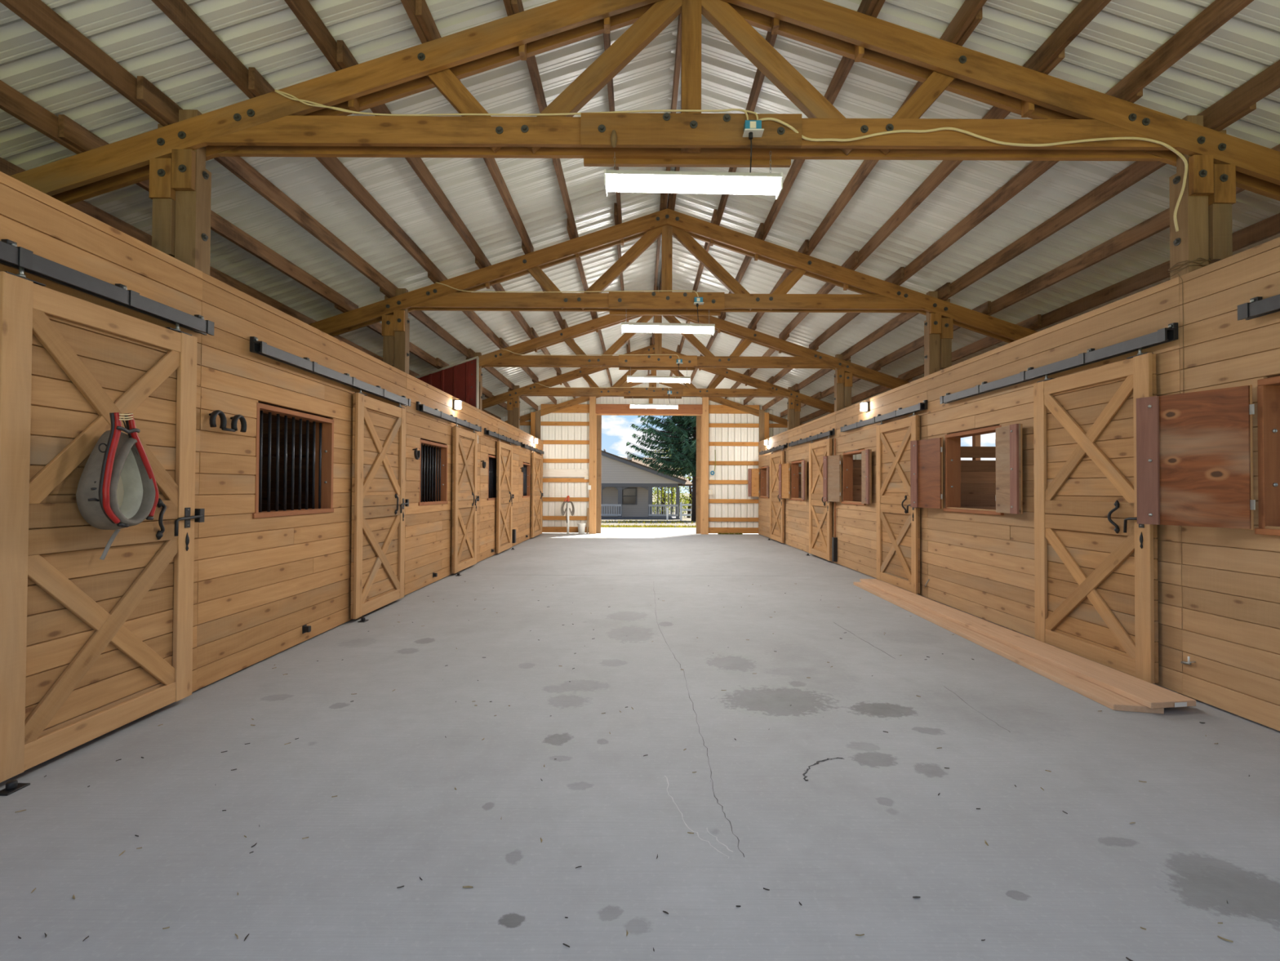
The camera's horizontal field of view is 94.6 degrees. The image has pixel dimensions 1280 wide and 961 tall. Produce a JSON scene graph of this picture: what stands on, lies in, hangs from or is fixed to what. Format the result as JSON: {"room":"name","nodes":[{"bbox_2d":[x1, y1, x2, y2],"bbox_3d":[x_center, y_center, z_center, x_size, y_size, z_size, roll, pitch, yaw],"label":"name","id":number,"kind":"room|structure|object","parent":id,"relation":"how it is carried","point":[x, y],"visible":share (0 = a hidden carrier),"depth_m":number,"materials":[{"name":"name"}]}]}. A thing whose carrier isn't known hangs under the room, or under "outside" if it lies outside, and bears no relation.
{"room":"farm building","nodes":[
{"label":"farm building","id":0,"kind":"room"},
{"bbox_2d":[0,171,543,692],"bbox_3d":[-3.023,0.083,9.797,0.232,2.880,17.197,0,-1,0],"label":"wall","id":1,"kind":"structure","parent":0,"point":[257,582],"depth_m":4.62,"materials":[{"name":"brown wood"}]},
{"bbox_2d":[0,239,214,335],"bbox_3d":[-2.957,-1.070,2.797,0.101,0.128,2.470,0,-1,0],"label":"door track","id":2,"kind":"object","parent":1,"relation":"attached to","point":[12,255],"visible":1,"depth_m":3.17,"materials":[{"name":"grey metal"}]},
{"bbox_2d":[0,266,203,782],"bbox_3d":[-2.935,0.193,3.306,0.102,2.400,1.223,0,-1,0],"label":"door","id":3,"kind":"structure","parent":2,"relation":"hanging from","point":[91,646],"depth_m":3.11,"materials":[{"name":"brown wood"}]},
{"bbox_2d":[75,412,159,559],"bbox_3d":[-2.812,0.035,3.193,0.222,0.794,0.395,0,-1,0],"label":"horse collar","id":4,"kind":"object","parent":3,"relation":"hanging from","point":[117,489],"visible":1,"depth_m":3.12,"materials":[{"name":"leather"}]},
{"bbox_2d":[116,475,124,507],"bbox_3d":[-2.892,0.017,3.202,0.002,0.388,0.218,0,-1,0],"label":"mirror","id":5,"kind":"object","parent":4,"relation":"attached to","point":[120,491],"depth_m":3.29,"materials":[{"name":"glass"}]},
{"bbox_2d":[208,409,246,432],"bbox_3d":[-2.972,-0.423,4.238,0.083,0.138,0.350,0,-1,0],"label":"hook","id":6,"kind":"object","parent":1,"relation":"attached to","point":[213,415],"visible":1,"depth_m":4.18,"materials":[{"name":"black paint"}]},
{"bbox_2d":[252,402,333,518],"bbox_3d":[-3.093,-0.151,5.200,0.182,0.910,1.200,0,-1,0],"label":"window","id":7,"kind":"structure","parent":1,"relation":"in","point":[322,427],"depth_m":5.37,"materials":[{"name":"brown wood"}]},
{"bbox_2d":[302,624,311,633],"bbox_3d":[-2.996,1.336,5.309,0.050,0.070,0.060,0,-1,0],"label":"door stop","id":8,"kind":"object","parent":1,"relation":"attached to","point":[305,628],"visible":1,"depth_m":5.29,"materials":[{"name":"rubber"}]},
{"bbox_2d":[249,336,410,406],"bbox_3d":[-2.960,-1.025,6.022,0.101,0.128,2.960,0,-1,0],"label":"door track","id":9,"kind":"object","parent":1,"relation":"attached to","point":[261,348],"visible":1,"depth_m":5.37,"materials":[{"name":"grey metal"}]},
{"bbox_2d":[350,388,408,618],"bbox_3d":[-2.938,0.241,6.761,0.102,2.400,1.293,0,-1,0],"label":"door","id":10,"kind":"structure","parent":9,"relation":"hanging from","point":[379,427],"depth_m":6.61,"materials":[{"name":"brown wood"}]},
{"bbox_2d":[412,448,420,459],"bbox_3d":[-2.975,-0.352,7.833,0.083,0.152,0.135,0,-1,0],"label":"hook","id":11,"kind":"object","parent":1,"relation":"attached to","point":[416,453],"visible":1,"depth_m":7.81,"materials":[{"name":"black paint"}]},
{"bbox_2d":[418,439,447,505],"bbox_3d":[-3.096,-0.103,8.644,0.182,0.910,1.190,0,-1,0],"label":"window","id":12,"kind":"structure","parent":1,"relation":"in","point":[440,450],"depth_m":8.93,"materials":[{"name":"brown wood"}]},
{"bbox_2d":[415,355,479,444],"bbox_3d":[-4.174,-1.495,11.008,2.318,1.658,0.060,0,-1,0],"label":"metal sheet","id":13,"kind":"object","parent":1,"relation":"attached to","point":[460,380],"visible":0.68,"depth_m":11.02,"materials":[{"name":"metal"}]},
{"bbox_2d":[416,401,481,431],"bbox_3d":[-2.964,-0.979,9.397,0.101,0.128,2.930,0,-1,0],"label":"door track","id":14,"kind":"object","parent":1,"relation":"attached to","point":[421,407],"visible":1,"depth_m":8.91,"materials":[{"name":"grey metal"}]},
{"bbox_2d":[451,422,479,573],"bbox_3d":[-2.941,0.286,10.031,0.102,2.400,1.273,0,-1,0],"label":"door","id":15,"kind":"structure","parent":14,"relation":"hanging from","point":[464,446],"depth_m":9.91,"materials":[{"name":"brown wood"}]},
{"bbox_2d":[452,399,462,409],"bbox_3d":[-2.953,-1.225,9.565,0.120,0.150,0.150,0,-1,0],"label":"wall lamp","id":16,"kind":"object","parent":1,"relation":"attached to","point":[456,403],"visible":1,"depth_m":9.51,"materials":[{"name":"black paint"}]},
{"bbox_2d":[455,400,461,408],"bbox_3d":[-2.943,-1.225,9.565,0.069,0.120,0.120,0,-1,0],"label":"diffuser","id":17,"kind":"object","parent":16,"relation":"attached to","point":[458,403],"depth_m":9.51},
{"bbox_2d":[487,454,497,500],"bbox_3d":[-3.100,-0.053,12.259,0.182,0.910,1.120,0,-1,0],"label":"window","id":18,"kind":"structure","parent":1,"relation":"in","point":[491,459],"depth_m":12.38,"materials":[{"name":"brown wood"}]},
{"bbox_2d":[484,427,520,445],"bbox_3d":[-2.967,-0.929,12.936,0.101,0.128,3.050,0,-1,0],"label":"door track","id":19,"kind":"object","parent":1,"relation":"attached to","point":[489,433],"visible":1,"depth_m":12.46,"materials":[{"name":"grey metal"}]},
{"bbox_2d":[495,438,514,553],"bbox_3d":[-2.944,0.327,12.960,0.102,2.400,1.333,0,-1,0],"label":"door","id":20,"kind":"structure","parent":19,"relation":"hanging from","point":[504,496],"depth_m":12.84,"materials":[{"name":"brown wood"}]},
{"bbox_2d":[511,528,515,542],"bbox_3d":[-2.994,1.322,14.040,0.066,0.320,0.120,0,-1,0],"label":"box","id":21,"kind":"object","parent":1,"relation":"attached to","point":[513,538],"visible":1,"depth_m":13.98,"materials":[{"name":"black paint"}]},
{"bbox_2d":[522,462,530,497],"bbox_3d":[-3.103,-0.005,15.719,0.182,0.910,1.040,0,-1,0],"label":"window","id":22,"kind":"structure","parent":1,"relation":"in","point":[526,475],"depth_m":16.10,"materials":[{"name":"brown wood"}]},
{"bbox_2d":[520,442,543,453],"bbox_3d":[-2.970,-0.880,16.461,0.101,0.128,3.000,0,-1,0],"label":"door track","id":23,"kind":"object","parent":1,"relation":"attached to","point":[524,446],"visible":0.98,"depth_m":15.96,"materials":[{"name":"grey metal"}]},
{"bbox_2d":[530,450,542,537],"bbox_3d":[-2.948,0.384,17.020,0.102,2.400,1.513,0,-1,0],"label":"door","id":24,"kind":"structure","parent":23,"relation":"hanging from","point":[536,460],"depth_m":16.87,"materials":[{"name":"brown wood"}]},
{"bbox_2d":[262,454,291,503],"bbox_3d":[-6.714,0.148,9.442,0.150,2.708,18.000,0,-1,0],"label":"wall","id":25,"kind":"structure","parent":0,"point":[263,455],"depth_m":11.07,"materials":[{"name":"brown wood"}]},
{"bbox_2d":[257,400,325,511],"bbox_3d":[-4.893,0.147,7.691,3.430,2.397,0.035,0,-1,0],"label":"wall","id":26,"kind":"structure","parent":0,"point":[265,416],"depth_m":7.68,"materials":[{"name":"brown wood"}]},
{"bbox_2d":[293,444,434,503],"bbox_3d":[-4.896,0.196,11.251,3.430,2.397,0.035,0,-1,0],"label":"wall","id":27,"kind":"structure","parent":0,"point":[295,455],"depth_m":11.24,"materials":[{"name":"brown wood"}]},
{"bbox_2d":[422,453,496,493],"bbox_3d":[-4.899,0.246,14.811,3.430,2.397,0.035,0,-1,0],"label":"wall","id":28,"kind":"structure","parent":0,"point":[488,454],"depth_m":14.80,"materials":[{"name":"brown wood"}]},
{"bbox_2d":[0,527,1279,960],"bbox_3d":[0.337,1.553,6.629,7.120,0.121,29.300,0,-1,0],"label":"floor","id":29,"kind":"structure","parent":0,"point":[869,831],"depth_m":2.71,"materials":[{"name":"concrete"}]},
{"bbox_2d":[0,779,30,795],"bbox_3d":[-2.893,1.405,2.718,0.068,0.040,0.100,0,-1,0],"label":"guide","id":30,"kind":"object","parent":29,"relation":"on","point":[11,786],"visible":1,"depth_m":2.71,"materials":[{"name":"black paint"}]},
{"bbox_2d":[357,617,368,622],"bbox_3d":[-2.896,1.453,6.178,0.068,0.040,0.100,0,-1,0],"label":"guide","id":31,"kind":"object","parent":29,"relation":"on","point":[362,619],"visible":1,"depth_m":6.16,"materials":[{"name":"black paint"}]},
{"bbox_2d":[560,495,574,534],"bbox_3d":[-2.191,1.050,17.956,0.411,1.180,0.158,0,-1,0],"label":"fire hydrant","id":32,"kind":"object","parent":29,"relation":"on","point":[567,501],"visible":1,"depth_m":17.93,"materials":[{"name":"white metal"}]},
{"bbox_2d":[577,522,585,533],"bbox_3d":[-1.793,1.476,18.099,0.256,0.335,0.248,0,-1,0],"label":"bucket","id":33,"kind":"object","parent":29,"relation":"on","point":[581,526],"visible":1,"depth_m":18.01,"materials":[{"name":"white plastic"}]},
{"bbox_2d":[586,507,589,533],"bbox_3d":[-1.612,1.236,18.206,0.055,0.784,0.109,0,-1,17],"label":"leaning stick","id":34,"kind":"object","parent":29,"relation":"on","point":[588,508],"visible":1,"depth_m":18.19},
{"bbox_2d":[14,584,1233,942],"bbox_3d":[0.224,1.470,5.277,6.193,0.004,7.392,0,-1,0],"label":"floor debris","id":35,"kind":"object","parent":29,"relation":"on","point":[541,839],"visible":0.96,"depth_m":2.35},
{"bbox_2d":[17,585,1249,960],"bbox_3d":[0.320,1.470,5.208,6.377,0.004,7.267,0,-1,0],"label":"leaf litter","id":36,"kind":"object","parent":29,"relation":"on","point":[20,937],"visible":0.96,"depth_m":2.25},
{"bbox_2d":[9,0,1279,699],"bbox_3d":[0.351,-1.010,4.016,14.100,5.035,0.263,0,-1,0],"label":"roof truss","id":37,"kind":"object","parent":29,"relation":"on","point":[173,157],"visible":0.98,"depth_m":3.97,"materials":[{"name":"wood"}]},
{"bbox_2d":[275,90,748,119],"bbox_3d":[-0.863,-2.479,3.941,3.163,0.250,0.051,0,-1,1],"label":"cable","id":38,"kind":"object","parent":37,"relation":"attached to","point":[276,91],"visible":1,"depth_m":3.95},
{"bbox_2d":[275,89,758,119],"bbox_3d":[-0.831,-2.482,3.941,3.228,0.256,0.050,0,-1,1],"label":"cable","id":39,"kind":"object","parent":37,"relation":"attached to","point":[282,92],"visible":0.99,"depth_m":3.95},
{"bbox_2d":[610,129,617,147],"bbox_3d":[-0.173,-2.263,3.910,0.044,0.122,0.044,0,-1,0],"label":"nest","id":40,"kind":"object","parent":37,"relation":"hanging from","point":[613,136],"visible":1,"depth_m":3.90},
{"bbox_2d":[604,137,782,199],"bbox_3d":[0.361,-2.117,3.994,1.202,0.301,0.282,0,-1,0],"label":"light","id":41,"kind":"object","parent":37,"relation":"hanging from","point":[615,180],"depth_m":4.00,"materials":[{"name":"white plastic"}]},
{"bbox_2d":[742,120,764,139],"bbox_3d":[0.744,-2.300,3.880,0.125,0.115,0.083,0,-1,0],"label":"outlet box","id":42,"kind":"object","parent":37,"relation":"attached to","point":[752,128],"visible":1,"depth_m":3.86,"materials":[{"name":"blue plastic"}]},
{"bbox_2d":[758,117,1187,231],"bbox_3d":[2.239,-2.059,3.945,2.956,0.676,0.134,0,-1,-3],"label":"cable","id":43,"kind":"object","parent":37,"relation":"attached to","point":[780,122],"visible":0.98,"depth_m":3.95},
{"bbox_2d":[1168,257,1210,383],"bbox_3d":[3.768,-1.047,4.056,0.180,0.919,0.162,0,-1,0],"label":"twine","id":44,"kind":"object","parent":37,"relation":"attached to","point":[1205,260],"visible":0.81,"depth_m":4.03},
{"bbox_2d":[481,344,834,430],"bbox_3d":[0.341,-0.862,14.705,14.100,5.035,0.263,0,-1,0],"label":"roof truss","id":45,"kind":"object","parent":29,"relation":"on","point":[764,389],"visible":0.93,"depth_m":14.65,"materials":[{"name":"wood"}]},
{"bbox_2d":[536,382,669,389],"bbox_3d":[-0.943,-2.321,14.628,3.362,0.212,0.047,0,-1,1],"label":"cable","id":46,"kind":"object","parent":45,"relation":"attached to","point":[536,383],"visible":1,"depth_m":14.63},
{"bbox_2d":[630,396,678,408],"bbox_3d":[0.350,-1.955,14.739,1.202,0.346,0.170,0,-1,0],"label":"light","id":47,"kind":"object","parent":45,"relation":"hanging from","point":[675,406],"visible":1,"depth_m":14.68,"materials":[{"name":"white plastic"}]},
{"bbox_2d":[308,208,1037,599],"bbox_3d":[0.347,-0.961,7.586,14.100,5.035,0.263,0,-1,0],"label":"roof truss","id":48,"kind":"object","parent":29,"relation":"on","point":[876,295],"visible":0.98,"depth_m":7.54,"materials":[{"name":"wood"}]},
{"bbox_2d":[435,282,698,297],"bbox_3d":[-0.936,-2.420,7.509,3.362,0.212,0.047,0,-1,1],"label":"cable","id":49,"kind":"object","parent":48,"relation":"attached to","point":[436,282],"visible":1,"depth_m":7.52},
{"bbox_2d":[621,309,715,335],"bbox_3d":[0.357,-2.057,7.620,1.202,0.331,0.170,0,-1,0],"label":"light","id":50,"kind":"object","parent":48,"relation":"hanging from","point":[701,328],"visible":1,"depth_m":7.56,"materials":[{"name":"white plastic"}]},
{"bbox_2d":[693,297,703,306],"bbox_3d":[0.741,-2.251,7.449,0.125,0.115,0.083,0,-1,0],"label":"outlet box","id":51,"kind":"object","parent":48,"relation":"attached to","point":[697,300],"visible":1,"depth_m":7.43,"materials":[{"name":"blue plastic"}]},
{"bbox_2d":[717,532,742,533],"bbox_3d":[2.801,1.637,18.318,0.786,0.059,0.130,0,-1,0],"label":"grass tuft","id":52,"kind":"object","parent":29,"relation":"on","point":[719,532],"visible":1,"depth_m":18.30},
{"bbox_2d":[466,314,999,425],"bbox_3d":[0.344,-0.911,11.146,14.100,5.035,0.263,0,-1,0],"label":"roof truss","id":53,"kind":"object","parent":29,"relation":"on","point":[803,357],"visible":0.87,"depth_m":11.10,"materials":[{"name":"wood"}]},
{"bbox_2d":[501,348,679,358],"bbox_3d":[-0.940,-2.370,11.068,3.362,0.212,0.047,0,-1,1],"label":"cable","id":54,"kind":"object","parent":53,"relation":"attached to","point":[501,348],"visible":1,"depth_m":11.05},
{"bbox_2d":[626,367,690,383],"bbox_3d":[0.354,-2.007,11.179,1.202,0.331,0.170,0,-1,0],"label":"light","id":55,"kind":"object","parent":53,"relation":"hanging from","point":[686,379],"visible":0.97,"depth_m":11.12,"materials":[{"name":"white plastic"}]},
{"bbox_2d":[675,359,683,365],"bbox_3d":[0.737,-2.201,11.009,0.125,0.115,0.083,0,-1,0],"label":"outlet box","id":56,"kind":"object","parent":53,"relation":"attached to","point":[678,361],"visible":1,"depth_m":10.99,"materials":[{"name":"blue plastic"}]},
{"bbox_2d":[853,582,1164,713],"bbox_3d":[3.218,1.481,6.207,0.272,0.040,5.000,0,-1,1],"label":"board","id":57,"kind":"object","parent":29,"relation":"on","point":[1111,700],"visible":0.76,"depth_m":4.67,"materials":[{"name":"wood"}]},
{"bbox_2d":[860,578,1195,708],"bbox_3d":[3.393,1.442,6.223,0.329,0.038,5.084,0,-1,1],"label":"board","id":58,"kind":"object","parent":57,"relation":"on","point":[1149,695],"visible":1,"depth_m":4.67,"materials":[{"name":"brown wood"}]},
{"bbox_2d":[0,0,1279,434],"bbox_3d":[0.352,-2.398,9.700,14.729,2.510,18.430,0,-1,0],"label":"ceiling","id":59,"kind":"structure","parent":0,"point":[1037,246],"depth_m":5.27,"materials":[{"name":"white metal"}]},
{"bbox_2d":[488,369,864,534],"bbox_3d":[0.487,-0.918,18.410,14.600,5.151,0.290,0,-1,0],"label":"wall","id":60,"kind":"structure","parent":0,"point":[570,430],"depth_m":18.44,"materials":[{"name":"white metal"}]},
{"bbox_2d":[710,450,715,475],"bbox_3d":[2.273,-0.560,18.368,0.165,0.790,0.052,0,-1,0],"label":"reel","id":61,"kind":"object","parent":60,"relation":"hanging from","point":[711,473],"visible":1,"depth_m":18.34,"materials":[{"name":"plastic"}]},
{"bbox_2d":[798,466,861,497],"bbox_3d":[5.569,0.576,14.816,3.430,1.830,0.035,0,-1,0],"label":"wall","id":62,"kind":"structure","parent":0,"point":[799,468],"depth_m":14.81,"materials":[{"name":"brown wood"}]},
{"bbox_2d":[853,459,861,502],"bbox_3d":[5.573,0.526,11.257,3.430,1.830,0.035,0,-1,0],"label":"wall","id":63,"kind":"structure","parent":0,"point":[856,463],"depth_m":11.24,"materials":[{"name":"brown wood"}]},
{"bbox_2d":[972,435,980,460],"bbox_3d":[7.395,0.254,9.454,0.150,2.620,18.000,0,-1,0],"label":"post","id":64,"kind":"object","parent":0,"point":[975,439],"depth_m":12.89,"materials":[{"name":"brown wood"}]},
{"bbox_2d":[960,446,995,509],"bbox_3d":[5.576,0.477,7.697,3.430,1.830,0.035,0,-1,0],"label":"wall","id":65,"kind":"structure","parent":0,"point":[978,477],"depth_m":7.68,"materials":[{"name":"brown wood"}]},
{"bbox_2d":[758,236,1279,730],"bbox_3d":[3.705,0.113,9.803,0.232,2.880,17.197,0,-1,0],"label":"wall","id":66,"kind":"structure","parent":0,"point":[1219,600],"depth_m":4.21,"materials":[{"name":"brown wood"}]},
{"bbox_2d":[747,466,769,497],"bbox_3d":[3.611,0.051,17.424,0.507,0.925,1.878,0,-1,0],"label":"window","id":67,"kind":"structure","parent":66,"relation":"in","point":[753,474],"depth_m":18.06,"materials":[{"name":"brown wood"}]},
{"bbox_2d":[751,468,759,496],"bbox_3d":[3.509,0.064,18.202,0.018,0.860,0.400,1,-1,-40],"label":"shutter","id":68,"kind":"object","parent":67,"relation":"attached to","point":[755,472],"depth_m":18.14,"materials":[{"name":"brown wood"}]},
{"bbox_2d":[766,466,768,497],"bbox_3d":[3.618,0.043,16.701,0.018,0.860,0.430,0,-1,5],"label":"shutter","id":69,"kind":"object","parent":67,"relation":"attached to","point":[767,468],"depth_m":16.49,"materials":[{"name":"brown wood"}]},
{"bbox_2d":[763,440,768,445],"bbox_3d":[3.639,-1.093,17.020,0.120,0.150,0.150,0,-1,0],"label":"wall lamp","id":70,"kind":"object","parent":66,"relation":"attached to","point":[766,442],"visible":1,"depth_m":16.96,"materials":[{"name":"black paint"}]},
{"bbox_2d":[759,443,787,454],"bbox_3d":[3.649,-0.854,16.292,0.101,0.128,3.050,0,-1,0],"label":"door track","id":71,"kind":"object","parent":66,"relation":"attached to","point":[784,446],"visible":1,"depth_m":15.84,"materials":[{"name":"grey metal"}]},
{"bbox_2d":[769,448,784,542],"bbox_3d":[3.615,0.394,15.668,0.102,2.400,1.463,0,-1,0],"label":"door","id":72,"kind":"structure","parent":71,"relation":"hanging from","point":[776,504],"depth_m":15.72,"materials":[{"name":"brown wood"}]},
{"bbox_2d":[778,459,806,500],"bbox_3d":[3.688,0.002,13.890,0.359,0.925,2.070,0,-1,0],"label":"window","id":73,"kind":"structure","parent":66,"relation":"in","point":[784,468],"depth_m":14.38,"materials":[{"name":"brown wood"}]},
{"bbox_2d":[781,462,789,498],"bbox_3d":[3.588,0.015,14.663,0.018,0.860,0.530,0,-1,-11],"label":"shutter","id":74,"kind":"object","parent":73,"relation":"attached to","point":[784,467],"depth_m":14.58,"materials":[{"name":"brown wood"}]},
{"bbox_2d":[801,460,805,499],"bbox_3d":[3.622,-0.007,13.071,0.018,0.860,0.430,0,-1,5],"label":"shutter","id":75,"kind":"object","parent":73,"relation":"attached to","point":[803,463],"depth_m":12.89,"materials":[{"name":"brown wood"}]},
{"bbox_2d":[788,428,835,446],"bbox_3d":[3.652,-0.903,12.767,0.101,0.128,3.100,0,-1,0],"label":"door track","id":76,"kind":"object","parent":66,"relation":"attached to","point":[832,432],"visible":1,"depth_m":12.29,"materials":[{"name":"grey metal"}]},
{"bbox_2d":[808,435,831,560],"bbox_3d":[3.619,0.342,11.928,0.102,2.400,1.383,0,-1,0],"label":"door","id":77,"kind":"structure","parent":76,"relation":"hanging from","point":[820,511],"depth_m":11.98,"materials":[{"name":"brown wood"}]},
{"bbox_2d":[831,438,837,561],"bbox_3d":[3.660,0.365,11.095,0.073,2.310,0.090,0,-1,0],"label":"conduit","id":78,"kind":"object","parent":66,"relation":"attached to","point":[834,540],"visible":0.85,"depth_m":11.06,"materials":[{"name":"metal"}]},
{"bbox_2d":[822,448,871,505],"bbox_3d":[3.683,-0.049,10.264,0.377,0.925,2.016,0,-1,0],"label":"window","id":79,"kind":"structure","parent":66,"relation":"in","point":[832,464],"depth_m":10.73,"materials":[{"name":"brown wood"}]},
{"bbox_2d":[827,454,839,502],"bbox_3d":[3.583,-0.036,11.011,0.018,0.860,0.530,0,-1,-13],"label":"shutter","id":80,"kind":"object","parent":79,"relation":"attached to","point":[833,461],"depth_m":10.93,"materials":[{"name":"brown wood"}]},
{"bbox_2d":[861,448,870,503],"bbox_3d":[3.625,-0.057,9.472,0.018,0.860,0.430,0,-1,5],"label":"shutter","id":81,"kind":"object","parent":79,"relation":"attached to","point":[865,455],"depth_m":9.38,"materials":[{"name":"brown wood"}]},
{"bbox_2d":[858,401,869,412],"bbox_3d":[3.647,-1.196,9.601,0.120,0.150,0.150,0,-1,0],"label":"wall lamp","id":82,"kind":"object","parent":66,"relation":"attached to","point":[864,406],"visible":1,"depth_m":9.54,"materials":[{"name":"black paint"}]},
{"bbox_2d":[860,402,866,411],"bbox_3d":[3.636,-1.196,9.601,0.069,0.120,0.120,0,-1,0],"label":"diffuser","id":83,"kind":"object","parent":82,"relation":"attached to","point":[863,405],"depth_m":9.55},
{"bbox_2d":[840,400,927,431],"bbox_3d":[3.656,-0.953,9.108,0.101,0.128,3.020,0,-1,0],"label":"door track","id":84,"kind":"object","parent":66,"relation":"attached to","point":[921,406],"visible":1,"depth_m":8.61,"materials":[{"name":"grey metal"}]},
{"bbox_2d":[875,411,919,593],"bbox_3d":[3.622,0.292,8.369,0.102,2.400,1.323,0,-1,0],"label":"door","id":85,"kind":"structure","parent":84,"relation":"hanging from","point":[898,523],"depth_m":8.35,"materials":[{"name":"brown wood"}]},
{"bbox_2d":[910,423,1022,515],"bbox_3d":[3.695,-0.099,6.641,0.359,0.925,2.070,0,-1,0],"label":"window","id":86,"kind":"structure","parent":66,"relation":"in","point":[926,455],"depth_m":7.12,"materials":[{"name":"brown wood"}]},
{"bbox_2d":[917,437,941,508],"bbox_3d":[3.595,-0.086,7.414,0.018,0.860,0.530,0,-1,-11],"label":"shutter","id":87,"kind":"object","parent":86,"relation":"attached to","point":[929,451],"depth_m":7.34,"materials":[{"name":"brown wood"}]},
{"bbox_2d":[995,423,1021,514],"bbox_3d":[3.629,-0.108,5.822,0.018,0.860,0.430,0,-1,5],"label":"shutter","id":88,"kind":"object","parent":86,"relation":"attached to","point":[1008,438],"depth_m":5.79,"materials":[{"name":"brown wood"}]},
{"bbox_2d":[939,322,1177,404],"bbox_3d":[3.659,-1.002,5.578,0.101,0.128,3.040,0,-1,0],"label":"door track","id":89,"kind":"object","parent":66,"relation":"attached to","point":[1162,335],"visible":1,"depth_m":4.90,"materials":[{"name":"grey metal"}]},
{"bbox_2d":[1033,347,1158,683],"bbox_3d":[3.625,0.242,4.789,0.102,2.400,1.263,0,-1,0],"label":"door","id":90,"kind":"structure","parent":89,"relation":"hanging from","point":[1095,601],"depth_m":4.72,"materials":[{"name":"brown wood"}]},
{"bbox_2d":[1180,656,1195,664],"bbox_3d":[3.674,1.208,3.974,0.057,0.074,0.104,0,-1,0],"label":"bolt","id":91,"kind":"object","parent":66,"relation":"attached to","point":[1188,662],"visible":1,"depth_m":3.93,"materials":[{"name":"metal"}]},
{"bbox_2d":[1136,375,1279,535],"bbox_3d":[3.734,-0.146,3.227,0.383,0.925,1.746,0,-1,-9],"label":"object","id":92,"kind":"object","parent":66,"relation":"in","point":[1194,450],"depth_m":3.70,"materials":[{"name":"brown wood"}]},
{"bbox_2d":[1159,385,1251,528],"bbox_3d":[3.543,-0.137,3.797,0.018,0.860,0.570,1,-1,-22],"label":"shutter","id":93,"kind":"object","parent":92,"relation":"attached to","point":[1205,437],"depth_m":3.72,"materials":[{"name":"red wood"}]},
{"bbox_2d":[1237,293,1279,320],"bbox_3d":[3.662,-1.049,2.243,0.101,0.128,2.650,0,-1,0],"label":"door track","id":94,"kind":"object","parent":66,"relation":"attached to","point":[1257,307],"visible":1,"depth_m":3.46,"materials":[{"name":"grey metal"}]},
{"label":"outside","id":95,"kind":"structure","parent":0,"visible":0},
{"bbox_2d":[617,455,692,493],"bbox_3d":[-0.593,-6.253,690.153,520.000,42.485,140.000,0,-1,0],"label":"hill","id":96,"kind":"structure","parent":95,"point":[682,487],"depth_m":629.56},
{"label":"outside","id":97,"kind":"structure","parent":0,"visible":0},
{"bbox_2d":[600,493,696,527],"bbox_3d":[-0.173,4.547,169.953,600.000,1.471,460.000,0,-1,0],"label":"ground","id":98,"kind":"structure","parent":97,"point":[687,519],"depth_m":37.35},
{"bbox_2d":[600,448,692,519],"bbox_3d":[-2.403,0.027,50.402,13.774,6.303,9.200,0,-1,0],"label":"house","id":99,"kind":"structure","parent":98,"relation":"on","point":[627,483],"depth_m":46.01,"materials":[{"name":"paint"}]},
{"bbox_2d":[600,524,696,527],"bbox_3d":[0.474,1.767,22.884,9.075,0.227,2.699,0,-1,0],"label":"grass","id":100,"kind":"structure","parent":98,"relation":"on","point":[606,525],"depth_m":22.63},
{"bbox_2d":[600,519,696,524],"bbox_3d":[0.956,2.353,33.966,14.030,0.416,8.026,0,-1,0],"label":"grass","id":101,"kind":"structure","parent":98,"relation":"on","point":[620,521],"depth_m":33.29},
{"bbox_2d":[625,415,696,520],"bbox_3d":[3.755,-4.514,39.282,9.614,14.603,9.242,1,-1,-24],"label":"conifer tree","id":102,"kind":"object","parent":98,"relation":"on","point":[686,426],"visible":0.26,"depth_m":38.20,"materials":[{"name":"green plant"}]},
{"bbox_2d":[666,507,668,519],"bbox_3d":[2.070,2.519,44.641,0.130,0.893,0.100,0,-1,0],"label":"marker post","id":103,"kind":"object","parent":98,"relation":"on","point":[667,508],"visible":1,"depth_m":44.59,"materials":[{"name":"white plastic"}]},
{"bbox_2d":[644,448,692,508],"bbox_3d":[4.212,-0.783,76.301,7.892,9.586,10.394,0,-1,0],"label":"leafy tree","id":104,"kind":"object","parent":98,"relation":"on","point":[673,494],"visible":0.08,"depth_m":75.82,"materials":[{"name":"green plant"}]},
{"bbox_2d":[652,487,687,514],"bbox_3d":[2.875,1.153,67.744,7.906,6.404,6.209,1,-1,-32],"label":"leafy tree","id":105,"kind":"object","parent":98,"relation":"on","point":[654,492],"visible":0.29,"depth_m":67.45,"materials":[{"name":"green plant"}]},
{"bbox_2d":[655,449,692,517],"bbox_3d":[4.814,0.338,59.273,7.516,7.066,6.263,0,-1,0],"label":"leafy tree","id":106,"kind":"object","parent":98,"relation":"on","point":[686,500],"visible":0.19,"depth_m":58.33,"materials":[{"name":"green plant"}]},
{"bbox_2d":[680,502,691,520],"bbox_3d":[5.413,2.155,40.959,5.270,1.274,0.180,0,-1,0],"label":"rail fence","id":107,"kind":"object","parent":98,"relation":"on","point":[682,509],"visible":0.32,"depth_m":40.87,"materials":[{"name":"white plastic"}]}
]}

